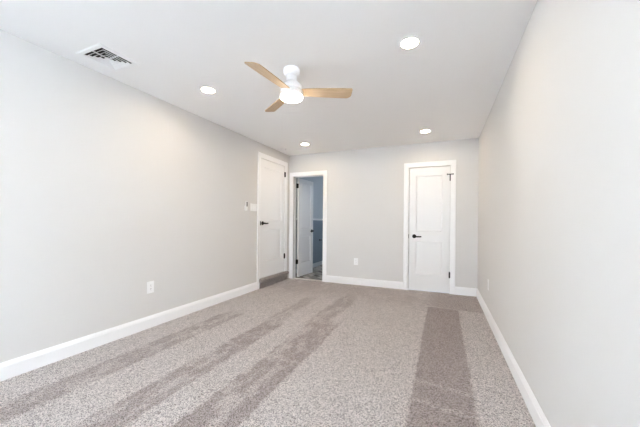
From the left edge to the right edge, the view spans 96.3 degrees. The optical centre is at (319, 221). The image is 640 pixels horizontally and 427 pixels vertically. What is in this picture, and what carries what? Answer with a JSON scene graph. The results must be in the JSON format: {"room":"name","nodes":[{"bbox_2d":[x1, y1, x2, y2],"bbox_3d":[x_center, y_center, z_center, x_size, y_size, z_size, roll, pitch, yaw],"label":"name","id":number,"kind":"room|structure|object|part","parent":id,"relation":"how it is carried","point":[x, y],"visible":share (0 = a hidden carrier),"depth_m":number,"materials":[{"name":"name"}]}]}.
{"room":"empty bedroom","nodes":[
{"label":"empty bedroom","id":0,"kind":"room"},
{"bbox_2d":[0,29,288,362],"bbox_3d":[-2.075,-0.112,2.470,0.115,2.440,7.338,1,0,23],"label":"wall","id":1,"kind":"structure","parent":0,"point":[109,187],"depth_m":2.60,"materials":[{"name":"white paint"}]},
{"bbox_2d":[0,282,256,381],"bbox_3d":[-2.234,1.045,1.958,0.015,0.125,6.050,1,0,23],"label":"baseboard","id":2,"kind":"structure","parent":1,"relation":"attached to","point":[14,367],"depth_m":2.59,"materials":[{"name":"white paint"}]},
{"bbox_2d":[147,281,153,293],"bbox_3d":[-1.781,0.687,3.015,0.010,0.124,0.078,1,0,23],"label":"wall outlet","id":3,"kind":"object","parent":1,"relation":"attached to","point":[150,285],"visible":1,"depth_m":3.01,"materials":[{"name":"white plastic"}]},
{"bbox_2d":[244,201,247,210],"bbox_3d":[-1.148,-0.250,4.452,0.027,0.147,0.052,1,0,23],"label":"remote","id":4,"kind":"object","parent":1,"relation":"attached to","point":[246,204],"visible":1,"depth_m":4.44,"materials":[{"name":"white plastic"}]},
{"bbox_2d":[250,203,256,210],"bbox_3d":[-1.073,-0.235,4.646,0.012,0.120,0.170,1,0,23],"label":"switch plate","id":5,"kind":"object","parent":1,"relation":"attached to","point":[253,207],"visible":1,"depth_m":4.63,"materials":[{"name":"white plastic"}]},
{"bbox_2d":[257,152,287,288],"bbox_3d":[-0.896,-0.021,5.207,0.136,2.279,0.968,1,0,23],"label":"door frame","id":6,"kind":"structure","parent":1,"relation":"attached to","point":[260,155],"depth_m":4.80,"materials":[{"name":"white paint"}]},
{"bbox_2d":[260,158,285,277],"bbox_3d":[-0.844,-0.060,5.184,0.090,2.022,0.840,1,0,23],"label":"door","id":7,"kind":"structure","parent":1,"relation":"in","point":[272,255],"depth_m":5.18,"materials":[{"name":"white paint"}]},
{"bbox_2d":[0,265,535,426],"bbox_3d":[-0.051,1.176,2.973,3.645,0.102,9.865,1,0,23],"label":"floor","id":8,"kind":"structure","parent":0,"point":[289,352],"depth_m":2.16,"materials":[{"name":"carpet"}]},
{"bbox_2d":[259,271,288,288],"bbox_3d":[-0.808,1.038,5.179,0.062,0.163,0.905,1,0,23],"label":"carpeted step","id":9,"kind":"structure","parent":8,"relation":"on","point":[263,282],"depth_m":5.11,"materials":[{"name":"carpet"}]},
{"bbox_2d":[293,278,321,280],"bbox_3d":[-0.235,1.120,5.571,0.628,0.010,0.060,1,0,23],"label":"threshold","id":10,"kind":"object","parent":8,"relation":"on","point":[293,278],"visible":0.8,"depth_m":5.55,"materials":[{"name":"wood"}]},
{"bbox_2d":[0,0,536,155],"bbox_3d":[-0.483,-1.367,1.794,3.553,0.100,7.338,1,0,23],"label":"ceiling","id":11,"kind":"structure","parent":0,"point":[448,85],"depth_m":2.25,"materials":[{"name":"white paint"}]},
{"bbox_2d":[75,43,139,71],"bbox_3d":[-1.716,-1.321,2.330,0.310,0.015,0.310,1,0,23],"label":"ceiling vent","id":12,"kind":"object","parent":11,"relation":"in","point":[99,53],"visible":1,"depth_m":2.31,"materials":[{"name":"white metal"}]},
{"bbox_2d":[201,87,215,92],"bbox_3d":[-1.121,-1.319,2.873,0.142,0.007,0.142,1,0,23],"label":"recessed light","id":13,"kind":"object","parent":11,"relation":"in","point":[204,89],"visible":1,"depth_m":2.87,"materials":[{"name":"white plastic"}]},
{"bbox_2d":[244,62,352,111],"bbox_3d":[-0.254,-1.185,2.381,0.935,0.262,0.862,1,0,23],"label":"ceiling fan","id":14,"kind":"object","parent":11,"relation":"hanging from","point":[291,90],"visible":1,"depth_m":2.43,"materials":[{"name":"beige wood"}]},
{"bbox_3d":[-0.388,-1.120,2.206,0.122,0.008,0.438,16,7,27],"label":"blade","id":15,"kind":"part","parent":14,"relation":"part of","materials":[{"name":"brown wood"}]},
{"bbox_3d":[-0.403,-1.120,2.729,0.122,0.008,0.438,-16,9,-31],"label":"blade","id":16,"kind":"part","parent":14,"relation":"part of","materials":[{"name":"brown wood"}]},
{"bbox_2d":[281,92,301,102],"bbox_3d":[-0.245,-1.067,2.472,0.188,0.026,0.188,1,0,23],"label":"diffuser","id":17,"kind":"object","parent":14,"relation":"attached to","point":[289,97],"depth_m":2.43,"materials":[{"name":"white glass"}]},
{"bbox_3d":[0.057,-1.116,2.480,0.438,0.008,0.122,0,-14,-2],"label":"blade","id":18,"kind":"part","parent":14,"relation":"part of","materials":[{"name":"brown wood"}]},
{"bbox_2d":[400,36,419,48],"bbox_3d":[0.654,-1.304,2.091,0.142,0.007,0.142,1,0,23],"label":"recessed light","id":19,"kind":"object","parent":11,"relation":"in","point":[409,42],"visible":1,"depth_m":2.08,"materials":[{"name":"white plastic"}]},
{"bbox_2d":[420,129,430,132],"bbox_3d":[1.505,-1.296,4.099,0.142,0.007,0.142,1,0,23],"label":"recessed light","id":20,"kind":"object","parent":11,"relation":"in","point":[425,130],"visible":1,"depth_m":4.10,"materials":[{"name":"white plastic"}]},
{"bbox_2d":[296,176,322,272],"bbox_3d":[-0.213,-0.095,7.039,0.126,2.440,2.527,1,0,23],"label":"wall","id":21,"kind":"structure","parent":0,"point":[317,181],"depth_m":7.28,"materials":[{"name":"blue paint"}]},
{"bbox_2d":[288,138,478,293],"bbox_3d":[0.927,-0.085,5.114,3.323,2.440,0.115,1,0,23],"label":"wall","id":22,"kind":"structure","parent":0,"point":[365,187],"depth_m":5.00,"materials":[{"name":"white paint"}]},
{"bbox_2d":[296,178,313,276],"bbox_3d":[-0.319,0.116,6.041,0.145,1.992,0.660,1,0,27],"label":"door","id":23,"kind":"structure","parent":22,"relation":"in","point":[304,261],"depth_m":6.02,"materials":[{"name":"white paint"}]},
{"bbox_2d":[289,170,326,281],"bbox_3d":[-0.216,0.077,5.594,0.798,2.096,0.136,1,0,23],"label":"door frame","id":24,"kind":"structure","parent":22,"relation":"attached to","point":[293,191],"depth_m":5.66,"materials":[{"name":"white paint"}]},
{"bbox_2d":[326,275,402,288],"bbox_3d":[0.758,1.071,5.111,1.418,0.125,0.015,1,0,23],"label":"baseboard","id":25,"kind":"structure","parent":22,"relation":"attached to","point":[334,279],"depth_m":5.08,"materials":[{"name":"white paint"}]},
{"bbox_2d":[403,160,455,294],"bbox_3d":[1.798,0.080,4.732,0.795,2.126,0.136,1,0,23],"label":"door frame","id":26,"kind":"structure","parent":22,"relation":"attached to","point":[452,227],"depth_m":4.61,"materials":[{"name":"white paint"}]},
{"bbox_2d":[408,166,453,292],"bbox_3d":[1.795,0.121,4.671,0.678,2.028,0.090,1,0,23],"label":"door","id":27,"kind":"structure","parent":22,"relation":"in","point":[429,189],"depth_m":4.69,"materials":[{"name":"white paint"}]},
{"bbox_2d":[455,286,476,296],"bbox_3d":[2.271,1.085,4.463,0.320,0.125,0.015,1,0,23],"label":"baseboard","id":28,"kind":"structure","parent":22,"relation":"attached to","point":[465,291],"depth_m":4.46,"materials":[{"name":"white paint"}]},
{"bbox_2d":[477,0,639,426],"bbox_3d":[1.085,-0.083,1.117,0.115,2.440,7.338,1,0,23],"label":"wall","id":29,"kind":"structure","parent":0,"point":[559,174],"depth_m":1.23,"materials":[{"name":"white paint"}]},
{"bbox_2d":[476,288,550,426],"bbox_3d":[1.016,1.074,1.143,0.015,0.125,7.108,1,0,23],"label":"baseboard","id":30,"kind":"structure","parent":29,"relation":"attached to","point":[539,419],"depth_m":1.99,"materials":[{"name":"white paint"}]}
]}

